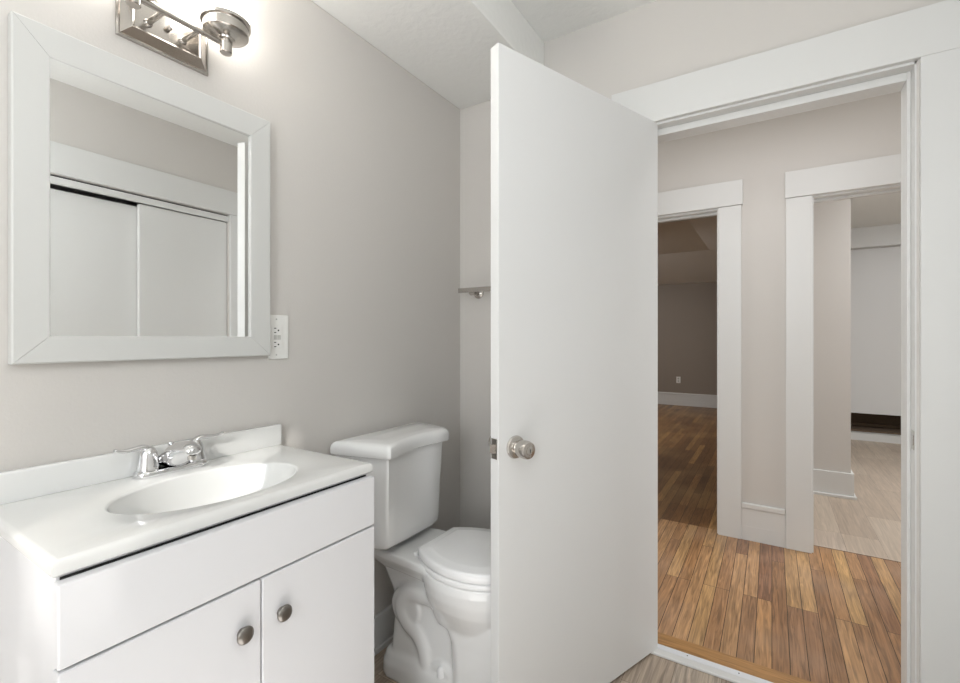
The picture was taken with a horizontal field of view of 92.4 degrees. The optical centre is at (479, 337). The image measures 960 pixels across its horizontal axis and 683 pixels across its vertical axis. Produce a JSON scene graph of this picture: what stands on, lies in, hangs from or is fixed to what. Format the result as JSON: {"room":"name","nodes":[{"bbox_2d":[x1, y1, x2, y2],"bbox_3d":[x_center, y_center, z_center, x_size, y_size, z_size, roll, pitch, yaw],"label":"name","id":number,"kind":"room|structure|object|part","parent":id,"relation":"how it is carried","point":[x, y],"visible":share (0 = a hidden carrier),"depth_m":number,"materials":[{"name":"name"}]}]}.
{"room":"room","nodes":[
{"label":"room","id":0,"kind":"room"},
{"bbox_2d":[0,0,459,615],"bbox_3d":[-1.345,-0.060,0.418,0.120,2.660,4.705,0,0,32],"label":"wall","id":1,"kind":"structure","parent":0,"point":[365,154],"depth_m":1.54,"materials":[{"name":"beige paint"}]},
{"bbox_2d":[8,10,269,364],"bbox_3d":[-0.790,-0.299,1.156,0.024,0.705,0.560,0,0,32],"label":"wall mirror","id":2,"kind":"object","parent":1,"relation":"attached to","point":[139,196],"visible":1,"depth_m":1.07,"materials":[{"name":"grey paint"}]},
{"bbox_3d":[-0.925,-0.299,0.944,0.024,0.704,0.058,0,0,32],"label":"frame rail","id":3,"kind":"part","parent":2,"relation":"part of","materials":[{"name":"grey paint"}]},
{"bbox_3d":[-0.790,0.025,1.156,0.024,0.057,0.560,0,0,32],"label":"frame rail","id":4,"kind":"part","parent":2,"relation":"part of","materials":[{"name":"grey paint"}]},
{"bbox_3d":[-0.790,-0.620,1.156,0.024,0.065,0.560,0,0,32],"label":"frame rail","id":5,"kind":"part","parent":2,"relation":"part of","materials":[{"name":"grey paint"}]},
{"bbox_3d":[-0.787,-0.295,1.152,0.005,0.591,0.447,0,0,32],"label":"glass","id":6,"kind":"part","parent":2,"relation":"part of","materials":[{"name":"white mirror"}]},
{"bbox_3d":[-0.657,-0.299,1.366,0.024,0.704,0.063,0,0,32],"label":"frame rail","id":7,"kind":"part","parent":2,"relation":"part of","materials":[{"name":"grey paint"}]},
{"bbox_2d":[0,424,281,504],"bbox_3d":[-0.791,0.297,1.156,0.021,0.063,0.640,0,0,32],"label":"backsplash","id":8,"kind":"structure","parent":1,"relation":"attached to","point":[20,484],"depth_m":1.03,"materials":[{"name":"ceramic"}]},
{"bbox_2d":[115,0,250,76],"bbox_3d":[-0.734,-0.839,1.121,0.158,0.253,0.323,0,0,32],"label":"vanity light","id":9,"kind":"object","parent":1,"relation":"attached to","point":[152,25],"visible":1,"depth_m":1.15,"materials":[{"name":"silver metal"}]},
{"bbox_3d":[-0.773,-0.764,1.096,0.080,0.020,0.020,0,0,32],"label":"arm","id":10,"kind":"part","parent":9,"relation":"part of","materials":[{"name":"silver metal"}]},
{"bbox_3d":[-0.789,-0.777,1.159,0.023,0.130,0.208,0,0,32],"label":"plate","id":11,"kind":"part","parent":9,"relation":"part of","materials":[{"name":"silver metal"}]},
{"bbox_3d":[-0.731,-0.764,1.162,0.080,0.020,0.020,0,0,32],"label":"arm","id":12,"kind":"part","parent":9,"relation":"part of","materials":[{"name":"silver metal"}]},
{"bbox_3d":[-0.661,-0.892,1.198,0.111,0.146,0.111,0,0,32],"label":"lamp shade","id":13,"kind":"part","parent":9,"relation":"part of","materials":[{"name":"white glass"}]},
{"bbox_2d":[268,315,287,358],"bbox_3d":[-0.626,-0.003,1.430,0.010,0.136,0.068,0,0,32],"label":"wall outlet","id":14,"kind":"object","parent":1,"relation":"attached to","point":[278,324],"visible":0.95,"depth_m":1.43,"materials":[{"name":"white plastic"}]},
{"bbox_2d":[272,326,281,347],"bbox_3d":[-0.628,-0.002,1.423,0.002,0.068,0.035,0,0,32],"label":"receptacle","id":15,"kind":"object","parent":14,"relation":"attached to","point":[276,330],"depth_m":1.42,"materials":[{"name":"white plastic"}]},
{"bbox_2d":[374,604,394,655],"bbox_3d":[-0.351,1.143,1.849,0.026,0.135,0.986,0,0,32],"label":"baseboard","id":16,"kind":"structure","parent":1,"relation":"attached to","point":[384,620],"depth_m":1.80,"materials":[{"name":"white paint"}]},
{"bbox_2d":[311,0,543,108],"bbox_3d":[-1.103,-1.215,0.266,0.452,0.178,4.466,0,0,32],"label":"ceiling","id":17,"kind":"structure","parent":0,"point":[446,45],"depth_m":1.74,"materials":[{"name":"white paint"}]},
{"bbox_2d":[374,646,732,682],"bbox_3d":[-0.244,1.240,-0.292,2.500,0.060,4.445,0,0,32],"label":"floor","id":18,"kind":"structure","parent":0,"point":[652,668],"depth_m":1.66,"materials":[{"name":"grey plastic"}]},
{"bbox_2d":[0,474,373,682],"bbox_3d":[-0.613,0.783,1.039,0.443,0.853,0.628,0,0,32],"label":"vanity cabinet","id":19,"kind":"object","parent":18,"relation":"on","point":[282,592],"visible":0.99,"depth_m":0.86,"materials":[{"name":"white laminate"}]},
{"bbox_3d":[-0.537,0.797,0.804,0.024,0.616,0.314,0,0,32],"label":"door","id":20,"kind":"part","parent":19,"relation":"part of","materials":[{"name":"white laminate"}]},
{"bbox_2d":[0,424,372,577],"bbox_3d":[-0.627,0.359,1.052,0.410,0.186,0.640,0,0,32],"label":"sink","id":21,"kind":"object","parent":19,"relation":"in","point":[68,516],"visible":0.73,"depth_m":0.97,"materials":[{"name":"ceramic"}]},
{"bbox_2d":[113,431,223,478],"bbox_3d":[-0.722,0.287,1.112,0.138,0.083,0.246,0,0,32],"label":"faucet","id":22,"kind":"object","parent":21,"relation":"on","point":[182,455],"visible":1,"depth_m":1.08,"materials":[{"name":"silver metal"}]},
{"bbox_3d":[-0.802,0.262,1.065,0.021,0.024,0.082,0,0,32],"label":"lever","id":23,"kind":"part","parent":22,"relation":"part of","materials":[{"name":"silver metal"}]},
{"bbox_3d":[-0.759,0.320,1.135,0.052,0.016,0.164,0,0,32],"label":"plate","id":24,"kind":"part","parent":22,"relation":"part of","materials":[{"name":"silver metal"}]},
{"bbox_3d":[-0.721,0.279,1.111,0.134,0.067,0.073,0,0,32],"label":"spout","id":25,"kind":"part","parent":22,"relation":"part of","materials":[{"name":"silver metal"}]},
{"bbox_3d":[-0.714,0.262,1.204,0.021,0.024,0.082,0,0,32],"label":"lever","id":26,"kind":"part","parent":22,"relation":"part of","materials":[{"name":"silver metal"}]},
{"bbox_2d":[107,464,296,514],"bbox_3d":[-0.599,0.392,1.035,0.256,0.120,0.384,0,0,32],"label":"basin","id":27,"kind":"object","parent":21,"relation":"in","point":[194,491],"depth_m":1.11,"materials":[{"name":"ceramic"}]},
{"bbox_3d":[-0.456,0.575,0.891,0.019,0.034,0.034,0,0,32],"label":"knob","id":28,"kind":"part","parent":19,"relation":"part of","materials":[{"name":"grey metal"}]},
{"bbox_3d":[-0.411,0.575,0.963,0.019,0.034,0.034,0,0,32],"label":"knob","id":29,"kind":"part","parent":19,"relation":"part of","materials":[{"name":"grey metal"}]},
{"bbox_3d":[-0.367,0.797,1.071,0.024,0.616,0.312,0,0,32],"label":"door","id":30,"kind":"part","parent":19,"relation":"part of","materials":[{"name":"white laminate"}]},
{"bbox_2d":[330,422,490,682],"bbox_3d":[-0.129,0.781,1.605,0.627,0.858,0.453,0,0,32],"label":"toilet","id":31,"kind":"object","parent":18,"relation":"on","point":[440,579],"visible":0.74,"depth_m":1.56,"materials":[{"name":"ceramic"}]},
{"bbox_3d":[-0.306,0.565,1.718,0.205,0.322,0.417,0,0,32],"label":"tank","id":32,"kind":"part","parent":31,"relation":"part of","materials":[{"name":"ceramic"}]},
{"bbox_3d":[-0.297,0.378,1.711,0.228,0.051,0.453,0,0,32],"label":"tank lid","id":33,"kind":"part","parent":31,"relation":"part of","materials":[{"name":"ceramic"}]},
{"bbox_3d":[-0.110,0.979,1.619,0.610,0.462,0.331,0,0,32],"label":"bowl","id":34,"kind":"part","parent":31,"relation":"part of","materials":[{"name":"ceramic"}]},
{"bbox_3d":[-0.005,0.752,1.553,0.361,0.018,0.332,0,0,32],"label":"seat","id":35,"kind":"part","parent":31,"relation":"part of","materials":[{"name":"plastic"}]},
{"bbox_3d":[-0.005,0.723,1.553,0.361,0.036,0.332,0,0,32],"label":"lid","id":36,"kind":"part","parent":31,"relation":"part of","materials":[{"name":"plastic"}]},
{"bbox_2d":[651,648,756,682],"bbox_3d":[0.964,1.205,1.585,0.795,0.010,0.034,0,0,32],"label":"threshold","id":37,"kind":"object","parent":18,"relation":"on","point":[724,675],"depth_m":1.68,"materials":[{"name":"white paint"}]},
{"bbox_2d":[488,43,657,682],"bbox_3d":[0.359,0.184,1.549,0.824,2.032,0.162,0,0,-37],"label":"door","id":38,"kind":"structure","parent":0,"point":[573,440],"depth_m":1.47,"materials":[{"name":"white paint"}]},
{"bbox_3d":[0.041,0.315,1.307,0.002,0.058,0.025,0,0,-37],"label":"latch plate","id":39,"kind":"part","parent":38,"relation":"part of","materials":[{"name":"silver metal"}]},
{"bbox_3d":[0.124,0.315,1.302,0.052,0.052,0.049,0,0,-37],"label":"knob","id":40,"kind":"part","parent":38,"relation":"part of","materials":[{"name":"silver metal"}]},
{"bbox_2d":[658,281,716,394],"bbox_3d":[2.931,-0.135,8.752,4.770,2.810,0.120,0,0,32],"label":"wall","id":41,"kind":"structure","parent":0,"point":[687,312],"depth_m":8.19,"materials":[{"name":"beige paint"}]},
{"bbox_2d":[676,377,680,382],"bbox_3d":[3.568,0.752,8.272,0.070,0.115,0.008,0,0,32],"label":"wall outlet","id":42,"kind":"object","parent":41,"relation":"attached to","point":[678,379],"visible":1,"depth_m":8.27,"materials":[{"name":"white plastic"}]},
{"bbox_2d":[658,392,716,407],"bbox_3d":[2.843,1.099,8.725,4.650,0.222,0.020,0,0,32],"label":"baseboard","id":43,"kind":"structure","parent":41,"relation":"attached to","point":[668,398],"depth_m":8.18,"materials":[{"name":"white paint"}]},
{"bbox_2d":[658,216,716,284],"bbox_3d":[1.351,-1.190,6.375,4.650,0.420,5.586,0,0,32],"label":"ceiling","id":44,"kind":"structure","parent":0,"point":[687,249],"depth_m":6.86,"materials":[{"name":"white paint"}]},
{"bbox_2d":[460,0,944,682],"bbox_3d":[1.454,-0.060,1.358,6.200,2.660,0.119,0,0,32],"label":"wall","id":45,"kind":"structure","parent":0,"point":[658,40],"depth_m":1.89,"materials":[{"name":"beige paint"}]},
{"bbox_2d":[458,286,490,298],"bbox_3d":[0.177,-0.215,2.054,0.622,0.052,0.073,0,0,32],"label":"towel bar","id":46,"kind":"object","parent":45,"relation":"attached to","point":[478,292],"visible":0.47,"depth_m":2.16,"materials":[{"name":"silver metal"}]},
{"bbox_2d":[511,0,900,228],"bbox_3d":[1.601,-1.357,1.590,6.200,0.106,9.840,0,0,32],"label":"ceiling","id":47,"kind":"structure","parent":0,"point":[550,19],"depth_m":1.90,"materials":[{"name":"white paint"}]},
{"bbox_2d":[658,404,900,682],"bbox_3d":[2.499,1.240,4.871,8.200,0.061,7.097,0,0,32],"label":"floor","id":48,"kind":"structure","parent":0,"point":[825,615],"depth_m":2.31,"materials":[{"name":"brown wood"}]},
{"bbox_2d":[658,91,900,509],"bbox_3d":[1.271,-0.060,3.047,8.320,2.660,0.120,0,0,32],"label":"wall","id":49,"kind":"structure","parent":0,"point":[760,154],"depth_m":2.71,"materials":[{"name":"beige paint"}]},
{"bbox_2d":[658,179,742,538],"bbox_3d":[1.176,0.129,3.094,1.033,2.163,0.143,0,0,32],"label":"door frame","id":50,"kind":"structure","parent":49,"relation":"attached to","point":[727,197],"depth_m":2.81,"materials":[{"name":"white paint"}]},
{"bbox_2d":[741,502,785,547],"bbox_3d":[1.669,1.099,2.713,0.223,0.222,0.018,0,0,32],"label":"baseboard","id":51,"kind":"structure","parent":49,"relation":"attached to","point":[763,524],"depth_m":2.71,"materials":[{"name":"white paint"}]},
{"bbox_2d":[785,154,900,553],"bbox_3d":[2.223,0.129,2.430,1.022,2.163,0.143,0,0,32],"label":"door frame","id":52,"kind":"structure","parent":49,"relation":"attached to","point":[800,185],"depth_m":2.60,"materials":[{"name":"white paint"}]},
{"bbox_2d":[814,545,896,561],"bbox_3d":[3.365,1.240,1.785,3.430,0.061,0.004,0,0,32],"label":"trim","id":53,"kind":"structure","parent":49,"relation":"attached to","point":[814,545],"depth_m":2.58,"materials":[{"name":"brown wood"}]},
{"bbox_2d":[612,0,959,682],"bbox_3d":[1.002,0.116,1.633,1.032,2.188,0.140,0,0,32],"label":"door frame","id":54,"kind":"structure","parent":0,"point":[930,34],"depth_m":1.37,"materials":[{"name":"white paint"}]},
{"bbox_3d":[1.314,0.309,1.397,0.002,0.058,0.028,0,0,32],"label":"strike plate","id":55,"kind":"part","parent":54,"relation":"part of","materials":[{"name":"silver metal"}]},
{"bbox_2d":[814,199,850,472],"bbox_3d":[3.345,-0.060,4.643,0.332,2.660,2.575,0,0,32],"label":"wall partition","id":56,"kind":"structure","parent":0,"point":[832,219],"depth_m":3.53,"materials":[{"name":"beige paint"}]},
{"bbox_2d":[814,469,856,499],"bbox_3d":[3.350,1.115,4.620,0.365,0.190,2.608,0,0,32],"label":"baseboard","id":57,"kind":"structure","parent":56,"relation":"attached to","point":[826,483],"depth_m":3.51,"materials":[{"name":"white paint"}]},
{"bbox_2d":[851,425,900,434],"bbox_3d":[4.865,1.160,5.641,1.530,0.100,0.500,0,0,32],"label":"floor","id":58,"kind":"structure","parent":0,"point":[853,427],"depth_m":5.56,"materials":[{"name":"wood"}]},
{"bbox_2d":[851,224,900,249],"bbox_3d":[4.699,-1.187,5.380,0.930,0.234,0.120,0,0,32],"label":"door frame","id":59,"kind":"structure","parent":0,"point":[884,235],"depth_m":5.36,"materials":[{"name":"white paint"}]},
{"bbox_2d":[851,413,900,428],"bbox_3d":[5.007,1.010,5.865,1.530,0.200,0.330,0,0,32],"label":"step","id":60,"kind":"structure","parent":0,"point":[857,419],"depth_m":5.75,"materials":[{"name":"brown wood"}]},
{"bbox_3d":[5.374,-0.060,4.951,3.430,2.660,0.120,0,0,32],"label":"wall","id":61,"kind":"structure","parent":0,"visible":0},
{"bbox_2d":[851,431,900,443],"bbox_3d":[4.694,1.165,5.371,0.930,0.087,0.100,0,0,32],"label":"riser","id":62,"kind":"structure","parent":61,"relation":"attached to","point":[855,435],"depth_m":5.36,"materials":[{"name":"white paint"}]},
{"bbox_3d":[1.426,1.240,1.314,6.200,0.059,0.058,0,0,32],"label":"floor","id":63,"kind":"structure","parent":0,"visible":0},
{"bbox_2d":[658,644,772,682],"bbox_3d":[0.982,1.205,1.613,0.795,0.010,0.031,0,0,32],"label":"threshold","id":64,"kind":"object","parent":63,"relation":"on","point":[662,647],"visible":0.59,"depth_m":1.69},
{"bbox_3d":[5.696,-0.060,5.458,3.430,2.660,1.080,0,0,32],"label":"wall","id":65,"kind":"structure","parent":0,"visible":0},
{"bbox_2d":[851,246,900,415],"bbox_3d":[4.743,-0.122,5.449,1.510,2.055,0.035,0,0,32],"label":"door","id":66,"kind":"structure","parent":65,"relation":"in","point":[875,272],"depth_m":5.46,"materials":[{"name":"white paint"}]}
]}

